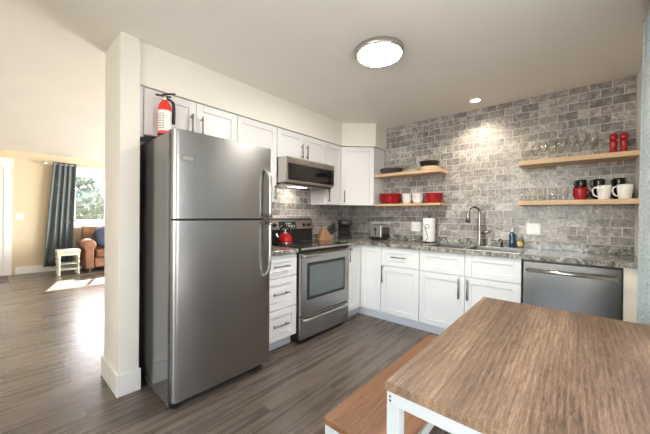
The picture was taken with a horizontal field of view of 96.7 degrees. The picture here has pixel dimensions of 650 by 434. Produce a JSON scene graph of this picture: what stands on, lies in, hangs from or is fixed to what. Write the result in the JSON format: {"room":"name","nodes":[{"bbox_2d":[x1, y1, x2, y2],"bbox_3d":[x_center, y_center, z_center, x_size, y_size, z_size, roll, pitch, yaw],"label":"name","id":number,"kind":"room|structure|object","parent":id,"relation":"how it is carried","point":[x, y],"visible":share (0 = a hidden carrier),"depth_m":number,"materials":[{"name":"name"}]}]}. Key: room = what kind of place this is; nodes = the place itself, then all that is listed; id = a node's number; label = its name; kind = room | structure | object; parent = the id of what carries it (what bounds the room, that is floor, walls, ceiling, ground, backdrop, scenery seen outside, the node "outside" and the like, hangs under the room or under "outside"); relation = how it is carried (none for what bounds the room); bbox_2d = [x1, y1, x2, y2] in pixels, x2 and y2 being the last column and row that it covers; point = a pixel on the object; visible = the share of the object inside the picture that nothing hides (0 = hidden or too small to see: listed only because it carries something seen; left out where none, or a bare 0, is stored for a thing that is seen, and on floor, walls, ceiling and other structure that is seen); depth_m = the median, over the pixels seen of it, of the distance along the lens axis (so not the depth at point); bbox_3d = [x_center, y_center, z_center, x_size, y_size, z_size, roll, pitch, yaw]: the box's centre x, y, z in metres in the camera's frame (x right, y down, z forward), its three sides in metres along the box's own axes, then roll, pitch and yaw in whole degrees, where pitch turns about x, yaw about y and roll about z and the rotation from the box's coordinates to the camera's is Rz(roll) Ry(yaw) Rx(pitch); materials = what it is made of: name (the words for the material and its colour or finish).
{"room":"kitchen","nodes":[
{"label":"kitchen","id":0,"kind":"room"},
{"bbox_2d":[0,149,104,275],"bbox_3d":[-5.762,-0.082,6.191,0.100,2.445,7.600,1,0,41],"label":"wall","id":1,"kind":"structure","parent":0,"point":[31,178],"depth_m":5.88,"materials":[{"name":"beige paint"}]},
{"bbox_2d":[0,157,12,275],"bbox_3d":[-6.477,-0.003,5.239,0.072,2.285,1.125,1,0,41],"label":"door","id":2,"kind":"structure","parent":1,"relation":"in","point":[6,164],"depth_m":5.60,"materials":[{"name":"white paint"}]},
{"bbox_2d":[15,214,23,219],"bbox_3d":[-6.076,-0.005,5.744,0.012,0.116,0.118,1,0,41],"label":"light switch","id":3,"kind":"object","parent":1,"relation":"attached to","point":[17,216],"visible":1,"depth_m":5.75,"materials":[{"name":"white plastic"}]},
{"bbox_2d":[15,262,81,274],"bbox_3d":[-5.368,1.067,6.574,0.016,0.150,2.300,1,0,41],"label":"baseboard","id":4,"kind":"structure","parent":1,"relation":"attached to","point":[35,268],"depth_m":5.93,"materials":[{"name":"white paint"}]},
{"bbox_2d":[43,162,102,168],"bbox_3d":[-5.149,-1.112,6.709,0.123,0.056,2.017,1,0,41],"label":"curtain rod","id":5,"kind":"object","parent":1,"relation":"attached to","point":[43,162],"visible":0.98,"depth_m":6.28,"materials":[{"name":"white paint"}]},
{"bbox_2d":[43,162,76,266],"bbox_3d":[-5.615,-0.060,6.132,0.107,2.185,0.517,1,0,41],"label":"window curtain","id":6,"kind":"object","parent":5,"relation":"hanging from","point":[59,235],"visible":0.94,"depth_m":6.14,"materials":[{"name":"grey fabric"}]},
{"bbox_2d":[69,167,104,227],"bbox_3d":[-5.165,-0.427,6.818,0.150,1.350,1.470,1,0,41],"label":"window","id":7,"kind":"structure","parent":1,"relation":"in","point":[87,172],"depth_m":6.57,"materials":[{"name":"white paint"}]},
{"bbox_2d":[0,266,451,433],"bbox_3d":[-2.441,1.218,3.299,8.935,0.060,7.800,1,0,41],"label":"floor","id":8,"kind":"structure","parent":0,"point":[52,381],"depth_m":2.20,"materials":[{"name":"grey wood"}]},
{"bbox_2d":[0,275,8,282],"bbox_3d":[-6.162,1.138,5.012,0.730,0.012,0.900,1,0,41],"label":"doormat","id":9,"kind":"object","parent":8,"relation":"on","point":[2,278],"visible":1,"depth_m":5.25,"materials":[{"name":"fabric"}]},
{"bbox_2d":[55,248,80,275],"bbox_3d":[-5.174,0.898,5.816,0.290,0.500,0.360,1,0,41],"label":"stool","id":10,"kind":"object","parent":8,"relation":"on","point":[72,251],"visible":1,"depth_m":5.76,"materials":[{"name":"wood"}]},
{"bbox_2d":[55,248,80,253],"bbox_3d":[-5.172,0.678,5.815,0.290,0.060,0.360,1,0,41],"label":"seat cushion","id":11,"kind":"object","parent":10,"relation":"on","point":[72,250],"depth_m":5.76,"materials":[{"name":"fabric"}]},
{"bbox_2d":[77,226,104,272],"bbox_3d":[-4.795,0.673,6.528,0.730,0.949,1.173,1,0,41],"label":"leather armchair","id":12,"kind":"object","parent":8,"relation":"on","point":[92,255],"visible":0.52,"depth_m":6.06,"materials":[{"name":"brown leather"}]},
{"bbox_2d":[94,227,104,246],"bbox_3d":[-4.827,0.443,6.390,0.268,0.435,0.449,1,0,30],"label":"throw pillow","id":13,"kind":"object","parent":12,"relation":"on","point":[99,233],"visible":0.51,"depth_m":6.23,"materials":[{"name":"blue fabric"}]},
{"bbox_2d":[94,248,104,257],"bbox_3d":[-4.710,0.771,6.454,0.500,0.165,0.730,1,0,41],"label":"seat cushion","id":14,"kind":"object","parent":12,"relation":"on","point":[98,252],"depth_m":6.09,"materials":[{"name":"brown leather"}]},
{"bbox_2d":[139,128,271,409],"bbox_3d":[-0.923,0.329,2.247,0.786,1.760,0.742,1,0,41],"label":"refrigerator","id":15,"kind":"object","parent":8,"relation":"on","point":[205,237],"visible":0.98,"depth_m":1.96,"materials":[{"name":"grey metal"}]},
{"bbox_2d":[155,93,175,136],"bbox_3d":[-1.161,-0.721,2.107,0.094,0.372,0.126,1,0,41],"label":"fire extinguisher","id":16,"kind":"object","parent":15,"relation":"on","point":[166,114],"visible":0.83,"depth_m":2.08,"materials":[{"name":"red paint"}]},
{"bbox_2d":[269,253,296,350],"bbox_3d":[-0.620,0.770,2.772,0.646,0.876,0.413,1,0,41],"label":"base cabinet","id":17,"kind":"object","parent":8,"relation":"on","point":[282,301],"visible":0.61,"depth_m":2.62,"materials":[{"name":"white paint"}]},
{"bbox_2d":[272,246,298,255],"bbox_3d":[-0.625,0.278,2.767,0.636,0.109,0.428,1,0,41],"label":"countertop","id":18,"kind":"structure","parent":17,"relation":"on","point":[276,250],"depth_m":2.64,"materials":[{"name":"stone"}]},
{"bbox_2d":[264,218,352,341],"bbox_3d":[-0.202,0.615,3.197,0.714,1.190,0.778,1,0,41],"label":"electric range","id":19,"kind":"object","parent":8,"relation":"on","point":[322,271],"visible":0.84,"depth_m":2.99,"materials":[{"name":"silver metal"}]},
{"bbox_2d":[275,225,291,243],"bbox_3d":[-0.438,0.185,3.147,0.171,0.200,0.160,1,0,41],"label":"tea kettle","id":20,"kind":"object","parent":19,"relation":"on","point":[284,238],"visible":0.99,"depth_m":3.10,"materials":[{"name":"red metal"}]},
{"bbox_2d":[272,240,346,249],"bbox_3d":[-0.190,0.297,3.188,0.587,0.021,0.764,1,0,41],"label":"cooktop","id":21,"kind":"object","parent":19,"relation":"in","point":[299,244],"depth_m":3.05,"materials":[{"name":"grey glass"}]},
{"bbox_2d":[347,245,383,319],"bbox_3d":[0.418,0.774,3.781,0.889,0.876,0.918,1,0,41],"label":"base cabinet","id":22,"kind":"object","parent":8,"relation":"on","point":[364,260],"visible":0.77,"depth_m":3.47,"materials":[{"name":"white paint"}]},
{"bbox_2d":[312,232,637,268],"bbox_3d":[1.210,0.293,3.094,2.975,0.109,0.919,1,0,41],"label":"countertop","id":23,"kind":"structure","parent":22,"relation":"on","point":[599,255],"depth_m":2.73,"materials":[{"name":"stone"}]},
{"bbox_2d":[316,227,331,239],"bbox_3d":[-0.009,0.212,3.681,0.178,0.164,0.100,0,0,-21],"label":"knife block","id":24,"kind":"object","parent":23,"relation":"on","point":[323,234],"visible":0.91,"depth_m":3.64,"materials":[{"name":"brown wood"}]},
{"bbox_2d":[338,220,351,237],"bbox_3d":[0.283,0.168,4.085,0.167,0.253,0.218,0,0,-7],"label":"coffee maker","id":25,"kind":"object","parent":23,"relation":"on","point":[343,225],"visible":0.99,"depth_m":4.10,"materials":[{"name":"black plastic"}]},
{"bbox_2d":[370,224,388,239],"bbox_3d":[0.732,0.199,3.873,0.166,0.203,0.252,1,0,41],"label":"toaster","id":26,"kind":"object","parent":23,"relation":"on","point":[378,231],"visible":0.97,"depth_m":3.81,"materials":[{"name":"silver metal"}]},
{"bbox_2d":[422,216,435,242],"bbox_3d":[1.256,0.144,3.493,0.164,0.326,0.171,1,0,41],"label":"paper towel holder","id":27,"kind":"object","parent":23,"relation":"on","point":[428,216],"visible":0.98,"depth_m":3.43,"materials":[{"name":"black plastic"}]},
{"bbox_2d":[423,218,435,241],"bbox_3d":[1.259,0.154,3.496,0.143,0.278,0.143,1,0,41],"label":"paper towel roll","id":28,"kind":"object","parent":27,"relation":"on","point":[430,231],"visible":0.98,"depth_m":3.43,"materials":[{"name":"white paper"}]},
{"bbox_2d":[424,243,526,253],"bbox_3d":[1.523,0.402,2.970,0.864,0.186,0.509,1,0,41],"label":"sink","id":29,"kind":"object","parent":23,"relation":"in","point":[442,245],"visible":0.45,"depth_m":3.03,"materials":[{"name":"grey metal"}]},
{"bbox_2d":[465,206,489,245],"bbox_3d":[1.633,0.093,3.115,0.248,0.432,0.101,1,0,8],"label":"kitchen faucet","id":30,"kind":"object","parent":23,"relation":"on","point":[480,232],"visible":1,"depth_m":3.11,"materials":[{"name":"silver metal"}]},
{"bbox_2d":[509,228,515,247],"bbox_3d":[1.936,0.216,2.990,0.062,0.201,0.062,1,0,41],"label":"soap bottle","id":31,"kind":"object","parent":23,"relation":"on","point":[512,243],"visible":0.95,"depth_m":2.97,"materials":[{"name":"blue plastic"}]},
{"bbox_2d":[517,233,522,247],"bbox_3d":[1.992,0.242,2.949,0.053,0.151,0.056,1,0,19],"label":"soap bottle","id":32,"kind":"object","parent":23,"relation":"on","point":[519,240],"visible":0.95,"depth_m":2.93,"materials":[{"name":"yellow"}]},
{"bbox_2d":[324,334,436,433],"bbox_3d":[0.457,1.001,1.416,0.310,0.450,1.058,1,0,41],"label":"bench","id":33,"kind":"object","parent":8,"relation":"on","point":[364,411],"visible":0.38,"depth_m":1.15,"materials":[{"name":"brown wood"}]},
{"bbox_2d":[381,247,420,329],"bbox_3d":[1.012,0.781,3.435,0.457,0.876,0.645,1,0,41],"label":"base cabinet","id":34,"kind":"object","parent":8,"relation":"on","point":[400,267],"visible":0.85,"depth_m":3.22,"materials":[{"name":"white paint"}]},
{"bbox_2d":[419,250,522,334],"bbox_3d":[1.525,0.789,2.988,0.901,0.876,0.645,1,0,41],"label":"base cabinet","id":35,"kind":"object","parent":8,"relation":"on","point":[450,284],"visible":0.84,"depth_m":2.80,"materials":[{"name":"white paint"}]},
{"bbox_2d":[385,297,649,433],"bbox_3d":[0.817,0.857,1.069,0.679,0.750,1.186,1,0,41],"label":"dining table","id":36,"kind":"object","parent":8,"relation":"on","point":[502,367],"visible":1,"depth_m":0.87,"materials":[{"name":"brown wood"}]},
{"bbox_2d":[522,259,621,319],"bbox_3d":[2.079,0.799,2.470,0.598,0.872,0.659,1,0,41],"label":"dishwasher","id":37,"kind":"object","parent":8,"relation":"on","point":[594,290],"visible":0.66,"depth_m":2.24,"materials":[{"name":"silver metal"}]},
{"bbox_2d":[622,268,637,322],"bbox_3d":[2.374,0.801,2.261,0.114,0.876,0.588,1,0,41],"label":"end panel","id":38,"kind":"object","parent":8,"relation":"on","point":[629,276],"visible":0.13,"depth_m":2.05,"materials":[{"name":"beige paint"}]},
{"bbox_2d":[104,31,350,374],"bbox_3d":[-0.527,-0.016,3.207,0.397,2.445,3.031,1,0,41],"label":"wall","id":39,"kind":"structure","parent":0,"point":[122,58],"depth_m":2.00,"materials":[{"name":"white paint"}]},
{"bbox_2d":[101,355,140,397],"bbox_3d":[-1.199,1.130,2.453,0.427,0.150,1.047,1,0,41],"label":"baseboard","id":40,"kind":"structure","parent":39,"relation":"attached to","point":[128,382],"depth_m":1.99,"materials":[{"name":"white paint"}]},
{"bbox_2d":[140,86,236,141],"bbox_3d":[-1.144,-0.754,2.414,0.293,0.360,0.788,1,0,41],"label":"upper cabinet","id":41,"kind":"object","parent":39,"relation":"attached to","point":[190,116],"visible":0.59,"depth_m":2.31,"materials":[{"name":"white paint"}]},
{"bbox_2d":[237,116,276,201],"bbox_3d":[-0.733,-0.546,2.889,0.293,0.775,0.462,1,0,41],"label":"upper cabinet","id":42,"kind":"object","parent":39,"relation":"attached to","point":[249,131],"visible":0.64,"depth_m":2.86,"materials":[{"name":"white paint"}]},
{"bbox_2d":[277,127,325,163],"bbox_3d":[-0.324,-0.777,3.356,0.293,0.310,0.770,1,0,41],"label":"upper cabinet","id":43,"kind":"object","parent":39,"relation":"attached to","point":[291,144],"visible":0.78,"depth_m":3.24,"materials":[{"name":"white paint"}]},
{"bbox_2d":[277,156,333,190],"bbox_3d":[-0.272,-0.477,3.312,0.434,0.282,0.766,1,0,41],"label":"microwave oven","id":44,"kind":"object","parent":43,"relation":"attached to","point":[292,173],"visible":0.93,"depth_m":3.12,"materials":[{"name":"silver metal"}]},
{"bbox_2d":[270,187,350,233],"bbox_3d":[-0.317,-0.019,3.608,0.008,0.750,2.150,1,0,41],"label":"tile backsplash","id":45,"kind":"structure","parent":39,"relation":"attached to","point":[290,203],"depth_m":3.69,"materials":[{"name":"grey tile"}]},
{"bbox_2d":[311,142,341,205],"bbox_3d":[0.032,-0.544,3.770,0.293,0.775,0.315,1,0,41],"label":"upper cabinet","id":46,"kind":"object","parent":39,"relation":"attached to","point":[332,196],"visible":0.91,"depth_m":3.71,"materials":[{"name":"white paint"}]},
{"bbox_2d":[329,147,383,206],"bbox_3d":[0.425,-0.542,4.006,0.576,0.775,0.574,1,0,41],"label":"upper cabinet","id":47,"kind":"object","parent":39,"relation":"attached to","point":[359,186],"visible":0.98,"depth_m":3.82,"materials":[{"name":"white paint"}]},
{"bbox_2d":[140,41,386,150],"bbox_3d":[-0.332,-1.085,3.116,0.608,0.303,2.916,1,0,41],"label":"soffit","id":48,"kind":"structure","parent":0,"point":[162,71],"depth_m":2.65,"materials":[{"name":"white paint"}]},
{"bbox_2d":[0,0,649,160],"bbox_3d":[-2.418,-1.296,3.284,8.935,0.080,7.800,1,0,41],"label":"ceiling","id":49,"kind":"structure","parent":0,"point":[53,52],"depth_m":2.13,"materials":[{"name":"paint"}]},
{"bbox_2d":[355,36,403,67],"bbox_3d":[0.400,-1.196,2.125,0.352,0.056,0.352,1,0,41],"label":"ceiling light","id":50,"kind":"object","parent":49,"relation":"attached to","point":[380,51],"visible":1,"depth_m":2.06,"materials":[{"name":"white frosted glass"},{"name":"stainless steel"}]},
{"bbox_2d":[358,43,400,66],"bbox_3d":[0.400,-1.181,2.125,0.314,0.026,0.314,1,0,41],"label":"diffuser","id":51,"kind":"object","parent":50,"relation":"attached to","point":[369,54],"depth_m":2.08,"materials":[{"name":"white glass"}]},
{"bbox_2d":[469,98,480,102],"bbox_3d":[1.568,-1.215,3.018,0.112,0.005,0.112,1,0,41],"label":"recessed light","id":52,"kind":"object","parent":49,"relation":"in","point":[475,100],"visible":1,"depth_m":3.02,"materials":[{"name":"white ceramic"}]},
{"bbox_2d":[350,75,636,246],"bbox_3d":[1.548,0.002,3.476,3.175,2.445,0.100,1,0,41],"label":"wall","id":53,"kind":"structure","parent":0,"point":[480,150],"depth_m":3.01,"materials":[{"name":"grey brick"}]},
{"bbox_2d":[374,203,446,206],"bbox_3d":[1.062,-0.153,3.658,0.860,0.029,0.263,1,0,41],"label":"wall shelf","id":54,"kind":"object","parent":53,"relation":"attached to","point":[399,204],"visible":1,"depth_m":3.51,"materials":[{"name":"brown wood"}]},
{"bbox_2d":[379,198,400,203],"bbox_3d":[0.859,-0.208,3.817,0.287,0.074,0.287,1,0,41],"label":"serving bowl","id":55,"kind":"object","parent":54,"relation":"on","point":[382,200],"visible":0.91,"depth_m":3.71,"materials":[{"name":"red ceramic"}]},
{"bbox_2d":[379,196,400,197],"bbox_3d":[0.859,-0.236,3.816,0.287,0.074,0.287,1,0,41],"label":"serving bowl","id":56,"kind":"object","parent":55,"relation":"on","point":[379,196],"visible":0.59,"depth_m":3.70,"materials":[{"name":"red ceramic"}]},
{"bbox_2d":[379,193,400,195],"bbox_3d":[0.860,-0.264,3.816,0.287,0.074,0.287,1,0,41],"label":"serving bowl","id":57,"kind":"object","parent":56,"relation":"on","point":[386,194],"visible":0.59,"depth_m":3.69,"materials":[{"name":"red ceramic"}]},
{"bbox_2d":[402,198,411,202],"bbox_3d":[1.047,-0.205,3.698,0.126,0.074,0.126,1,0,41],"label":"bowl","id":58,"kind":"object","parent":54,"relation":"on","point":[404,200],"visible":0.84,"depth_m":3.65,"materials":[{"name":"white ceramic"}]},
{"bbox_2d":[402,194,411,197],"bbox_3d":[1.048,-0.257,3.698,0.126,0.074,0.126,1,0,41],"label":"bowl","id":59,"kind":"object","parent":58,"relation":"on","point":[403,195],"visible":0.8,"depth_m":3.65,"materials":[{"name":"white ceramic"}]},
{"bbox_2d":[412,197,423,202],"bbox_3d":[1.154,-0.204,3.595,0.146,0.074,0.146,1,0,41],"label":"bowl","id":60,"kind":"object","parent":54,"relation":"on","point":[414,199],"visible":0.84,"depth_m":3.54,"materials":[{"name":"white ceramic"}]},
{"bbox_2d":[412,193,423,196],"bbox_3d":[1.154,-0.256,3.594,0.146,0.074,0.146,1,0,41],"label":"bowl","id":61,"kind":"object","parent":60,"relation":"on","point":[413,194],"visible":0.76,"depth_m":3.54,"materials":[{"name":"white ceramic"}]},
{"bbox_2d":[424,197,442,202],"bbox_3d":[1.298,-0.200,3.459,0.219,0.070,0.219,1,0,41],"label":"serving bowl","id":62,"kind":"object","parent":54,"relation":"on","point":[427,199],"visible":0.89,"depth_m":3.38,"materials":[{"name":"red ceramic"}]},
{"bbox_2d":[424,195,442,196],"bbox_3d":[1.298,-0.224,3.459,0.219,0.070,0.219,1,0,41],"label":"serving bowl","id":63,"kind":"object","parent":62,"relation":"on","point":[424,195],"visible":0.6,"depth_m":3.37,"materials":[{"name":"red ceramic"}]},
{"bbox_2d":[424,193,442,194],"bbox_3d":[1.298,-0.248,3.458,0.219,0.070,0.219,1,0,41],"label":"serving bowl","id":64,"kind":"object","parent":63,"relation":"on","point":[424,193],"visible":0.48,"depth_m":3.37,"materials":[{"name":"red ceramic"}]},
{"bbox_2d":[374,168,447,178],"bbox_3d":[1.065,-0.540,3.655,0.860,0.038,0.263,1,0,41],"label":"wall shelf","id":65,"kind":"object","parent":53,"relation":"attached to","point":[437,171],"visible":1,"depth_m":3.54,"materials":[{"name":"brown wood"}]},
{"bbox_2d":[380,163,415,173],"bbox_3d":[0.945,-0.616,3.728,0.502,0.109,0.306,1,0,41],"label":"frying pan","id":66,"kind":"object","parent":65,"relation":"on","point":[383,170],"visible":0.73,"depth_m":3.67,"materials":[{"name":"grey metal"}]},
{"bbox_2d":[419,165,439,169],"bbox_3d":[1.259,-0.580,3.493,0.242,0.045,0.242,1,0,41],"label":"baking dish","id":67,"kind":"object","parent":65,"relation":"on","point":[431,166],"visible":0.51,"depth_m":3.40,"materials":[{"name":"beige ceramic"}]},
{"bbox_2d":[419,160,439,165],"bbox_3d":[1.256,-0.643,3.496,0.247,0.081,0.239,1,0,28],"label":"skillet","id":68,"kind":"object","parent":67,"relation":"on","point":[426,162],"visible":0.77,"depth_m":3.40,"materials":[{"name":"black metal"}]},
{"bbox_2d":[411,222,420,230],"bbox_3d":[1.173,0.124,3.729,0.120,0.120,0.010,1,0,41],"label":"power outlet","id":69,"kind":"object","parent":53,"relation":"attached to","point":[416,226],"visible":1,"depth_m":3.72,"materials":[{"name":"white plastic"}]},
{"bbox_2d":[526,223,540,234],"bbox_3d":[2.104,0.120,2.920,0.117,0.115,0.010,1,0,41],"label":"power outlet","id":70,"kind":"object","parent":53,"relation":"attached to","point":[531,228],"visible":1,"depth_m":2.92,"materials":[{"name":"white plastic"}]},
{"bbox_2d":[518,198,638,205],"bbox_3d":[2.252,-0.130,2.631,0.804,0.041,0.249,1,0,41],"label":"wall shelf","id":71,"kind":"object","parent":53,"relation":"attached to","point":[636,200],"visible":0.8,"depth_m":2.51,"materials":[{"name":"brown wood"}]},
{"bbox_2d":[573,187,589,199],"bbox_3d":[2.266,-0.204,2.557,0.118,0.108,0.118,1,0,41],"label":"coffee mug","id":72,"kind":"object","parent":71,"relation":"on","point":[579,193],"visible":0.98,"depth_m":2.52,"materials":[{"name":"red ceramic"}]},
{"bbox_2d":[590,190,597,198],"bbox_3d":[2.414,-0.195,2.562,0.098,0.092,0.084,1,0,41],"label":"coffee mug","id":73,"kind":"object","parent":71,"relation":"on","point":[594,191],"visible":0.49,"depth_m":2.56,"materials":[{"name":"black ceramic"}]},
{"bbox_2d":[590,179,604,189],"bbox_3d":[2.415,-0.288,2.562,0.084,0.092,0.098,0,0,-43],"label":"coffee mug","id":74,"kind":"object","parent":73,"relation":"on","point":[596,182],"visible":0.75,"depth_m":2.54,"materials":[{"name":"black ceramic"}]},
{"bbox_2d":[592,185,611,198],"bbox_3d":[2.357,-0.208,2.462,0.130,0.118,0.100,1,0,41],"label":"coffee mug","id":75,"kind":"object","parent":71,"relation":"on","point":[603,191],"visible":0.91,"depth_m":2.42,"materials":[{"name":"white ceramic"}]},
{"bbox_2d":[611,189,617,198],"bbox_3d":[2.509,-0.194,2.479,0.098,0.092,0.084,1,0,41],"label":"coffee mug","id":76,"kind":"object","parent":71,"relation":"on","point":[615,190],"visible":0.3,"depth_m":2.47,"materials":[{"name":"black ceramic"}]},
{"bbox_2d":[611,178,625,188],"bbox_3d":[2.510,-0.286,2.478,0.098,0.092,0.084,1,0,35],"label":"coffee mug","id":77,"kind":"object","parent":76,"relation":"on","point":[615,181],"visible":0.66,"depth_m":2.46,"materials":[{"name":"black ceramic"}]},
{"bbox_2d":[612,184,633,198],"bbox_3d":[2.449,-0.207,2.382,0.130,0.118,0.100,1,0,41],"label":"coffee mug","id":78,"kind":"object","parent":71,"relation":"on","point":[624,191],"visible":0.98,"depth_m":2.34,"materials":[{"name":"white ceramic"}]},
{"bbox_3d":[2.325,-0.196,2.639,0.098,0.092,0.084,1,0,41],"label":"coffee mug","id":79,"kind":"object","parent":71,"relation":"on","visible":0},
{"bbox_2d":[574,180,586,187],"bbox_3d":[2.325,-0.289,2.638,0.098,0.092,0.084,1,0,32],"label":"coffee mug","id":80,"kind":"object","parent":79,"relation":"on","point":[579,183],"visible":0.69,"depth_m":2.61,"materials":[{"name":"black ceramic"}]},
{"bbox_2d":[518,150,639,168],"bbox_3d":[2.256,-0.513,2.629,0.804,0.041,0.249,1,0,41],"label":"wall shelf","id":81,"kind":"object","parent":53,"relation":"attached to","point":[623,155],"visible":0.87,"depth_m":2.54,"materials":[{"name":"brown wood"}]},
{"bbox_3d":[2.479,-0.537,2.439,0.166,0.012,0.125,1,0,41],"label":"tray","id":82,"kind":"object","parent":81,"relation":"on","visible":0},
{"bbox_2d":[609,132,617,151],"bbox_3d":[2.456,-0.630,2.461,0.054,0.185,0.054,1,0,41],"label":"pepper mill","id":83,"kind":"object","parent":82,"relation":"on","point":[613,137],"visible":0.85,"depth_m":2.44,"materials":[{"name":"red ceramic"}]},
{"bbox_2d":[619,131,628,150],"bbox_3d":[2.502,-0.629,2.420,0.054,0.185,0.054,1,0,41],"label":"pepper mill","id":84,"kind":"object","parent":82,"relation":"on","point":[624,135],"visible":0.8,"depth_m":2.40,"materials":[{"name":"red ceramic"}]},
{"bbox_2d":[634,64,641,257],"bbox_3d":[0.583,0.013,0.009,0.120,2.445,6.600,1,0,41],"label":"wall","id":85,"kind":"structure","parent":0,"point":[639,75],"depth_m":2.37,"materials":[{"name":"white paint"}]},
{"bbox_3d":[1.068,-1.179,0.702,0.082,0.019,2.680,1,0,41],"label":"curtain rod","id":86,"kind":"object","parent":85,"relation":"attached to","visible":0},
{"bbox_2d":[637,3,649,324],"bbox_3d":[1.593,0.022,1.373,0.066,2.370,0.975,1,0,41],"label":"window curtain","id":87,"kind":"object","parent":86,"relation":"hanging from","point":[643,280],"visible":0.66,"depth_m":1.64,"materials":[{"name":"white fabric"}]},
{"label":"outside","id":88,"kind":"structure","parent":0,"visible":0},
{"bbox_3d":[-13.158,1.214,16.200,24.130,0.100,28.000,1,0,41],"label":"ground","id":89,"kind":"structure","parent":88,"visible":0},
{"bbox_2d":[76,177,102,218],"bbox_3d":[-9.341,-0.429,10.255,3.351,3.350,3.136,1,0,41],"label":"leafy tree","id":90,"kind":"object","parent":89,"relation":"on","point":[81,184],"visible":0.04,"depth_m":10.48,"materials":[{"name":"green plant"}]},
{"bbox_2d":[76,190,103,218],"bbox_3d":[-7.248,0.252,9.333,0.956,2.210,5.960,1,0,41],"label":"clipped hedge","id":91,"kind":"object","parent":89,"relation":"on","point":[95,198],"visible":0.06,"depth_m":9.00,"materials":[{"name":"green plant"}]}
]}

